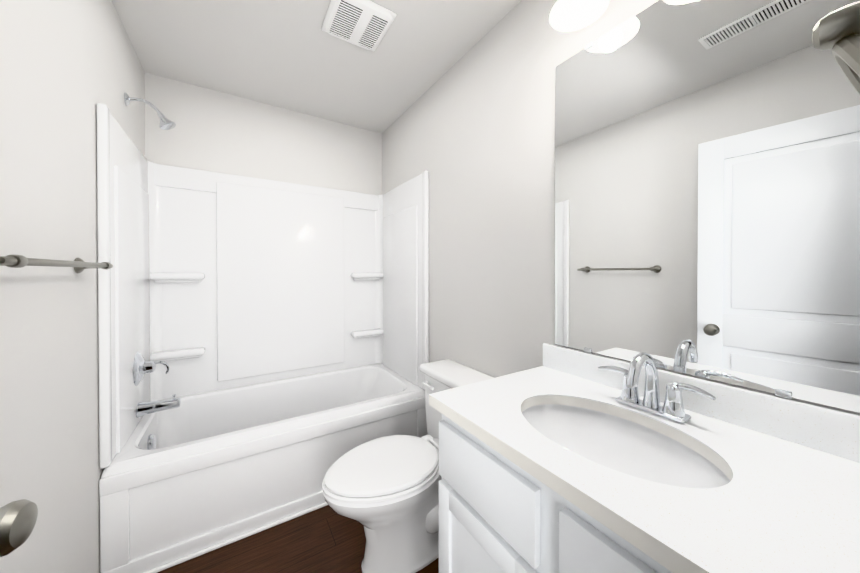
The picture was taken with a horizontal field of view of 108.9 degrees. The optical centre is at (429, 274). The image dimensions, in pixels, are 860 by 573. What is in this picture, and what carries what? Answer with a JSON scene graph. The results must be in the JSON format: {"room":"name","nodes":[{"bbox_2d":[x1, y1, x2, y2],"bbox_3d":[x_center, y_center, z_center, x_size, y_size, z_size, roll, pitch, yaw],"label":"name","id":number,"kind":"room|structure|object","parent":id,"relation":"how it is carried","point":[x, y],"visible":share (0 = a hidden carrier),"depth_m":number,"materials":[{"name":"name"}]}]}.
{"room":"bathroom","nodes":[
{"label":"bathroom","id":0,"kind":"room"},
{"bbox_2d":[0,0,144,572],"bbox_3d":[-1.076,0.023,0.753,0.100,2.440,2.700,0,1,-32],"label":"wall","id":1,"kind":"structure","parent":0,"point":[66,66],"depth_m":0.92,"materials":[{"name":"white paint"}]},
{"bbox_2d":[0,499,37,556],"bbox_3d":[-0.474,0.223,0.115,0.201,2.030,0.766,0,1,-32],"label":"door knob","id":2,"kind":"object","parent":1,"relation":"in","point":[18,519],"depth_m":0.41,"materials":[{"name":"silver metal"}]},
{"bbox_2d":[0,255,112,272],"bbox_3d":[-1.025,-0.029,0.845,0.082,0.054,0.620,0,1,-32],"label":"towel bar","id":3,"kind":"object","parent":1,"relation":"attached to","point":[79,265],"visible":1,"depth_m":0.74,"materials":[{"name":"silver metal"}]},
{"bbox_2d":[145,72,381,194],"bbox_3d":[-1.083,0.011,2.285,1.520,2.440,0.100,0,1,-32],"label":"wall","id":4,"kind":"structure","parent":0,"point":[217,131],"depth_m":2.13,"materials":[{"name":"white paint"}]},
{"bbox_2d":[157,505,438,572],"bbox_3d":[-0.227,1.296,0.465,2.220,0.100,4.110,0,1,-32],"label":"floor","id":5,"kind":"structure","parent":0,"point":[326,539],"depth_m":1.37,"materials":[{"name":"brown wood"}]},
{"bbox_2d":[96,93,428,572],"bbox_3d":[-0.847,0.169,1.910,1.517,2.130,0.785,0,1,-32],"label":"bathtub","id":6,"kind":"object","parent":5,"relation":"on","point":[263,350],"visible":0.92,"depth_m":1.91,"materials":[{"name":"white plastic"}]},
{"bbox_2d":[322,359,493,572],"bbox_3d":[-0.086,0.866,1.395,0.776,0.745,0.480,0,1,-32],"label":"toilet","id":7,"kind":"object","parent":5,"relation":"on","point":[384,491],"visible":0.81,"depth_m":1.27,"materials":[{"name":"white ceramic"}]},
{"bbox_2d":[429,343,859,572],"bbox_3d":[0.456,0.725,0.744,0.558,1.037,0.838,0,1,-32],"label":"bathroom vanity","id":8,"kind":"object","parent":5,"relation":"on","point":[564,460],"visible":1,"depth_m":0.66,"materials":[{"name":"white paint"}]},
{"bbox_2d":[112,0,520,133],"bbox_3d":[-0.227,-1.244,0.445,2.220,0.100,4.110,0,1,-32],"label":"ceiling","id":9,"kind":"structure","parent":0,"point":[289,54],"depth_m":1.65,"materials":[{"name":"white paint"}]},
{"bbox_2d":[321,0,396,50],"bbox_3d":[-0.342,-1.186,1.455,0.276,0.030,0.276,0,1,-32],"label":"ceiling vent","id":10,"kind":"object","parent":9,"relation":"in","point":[365,24],"visible":1,"depth_m":1.43,"materials":[{"name":"white plastic"}]},
{"bbox_2d":[382,0,859,414],"bbox_3d":[0.295,0.017,1.617,0.100,2.440,2.700,0,1,-32],"label":"wall","id":11,"kind":"structure","parent":0,"point":[471,131],"depth_m":1.48,"materials":[{"name":"white paint"}]},
{"bbox_2d":[550,0,608,31],"bbox_3d":[0.631,-0.950,0.799,0.192,0.165,0.686,0,1,-32],"label":"sconce","id":12,"kind":"object","parent":11,"relation":"attached to","point":[569,15],"visible":1,"depth_m":1.06,"materials":[{"name":"white glass"}]},
{"bbox_2d":[555,0,859,412],"bbox_3d":[0.700,-0.267,0.865,0.010,1.090,0.791,0,1,-32],"label":"mirror","id":13,"kind":"object","parent":11,"relation":"attached to","point":[707,188],"visible":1,"depth_m":0.80,"materials":[{"name":"clear glass"}]},
{"bbox_3d":[0.302,0.029,0.085,1.520,2.440,0.100,0,1,-32],"label":"wall","id":14,"kind":"structure","parent":0,"visible":0},
{"bbox_2d":[811,2,859,94],"bbox_3d":[0.340,-0.118,0.218,0.098,0.199,0.085,0,1,-32],"label":"towel ring","id":15,"kind":"object","parent":14,"relation":"attached to","point":[837,32],"visible":1,"depth_m":0.23,"materials":[{"name":"silver metal"}]}
]}

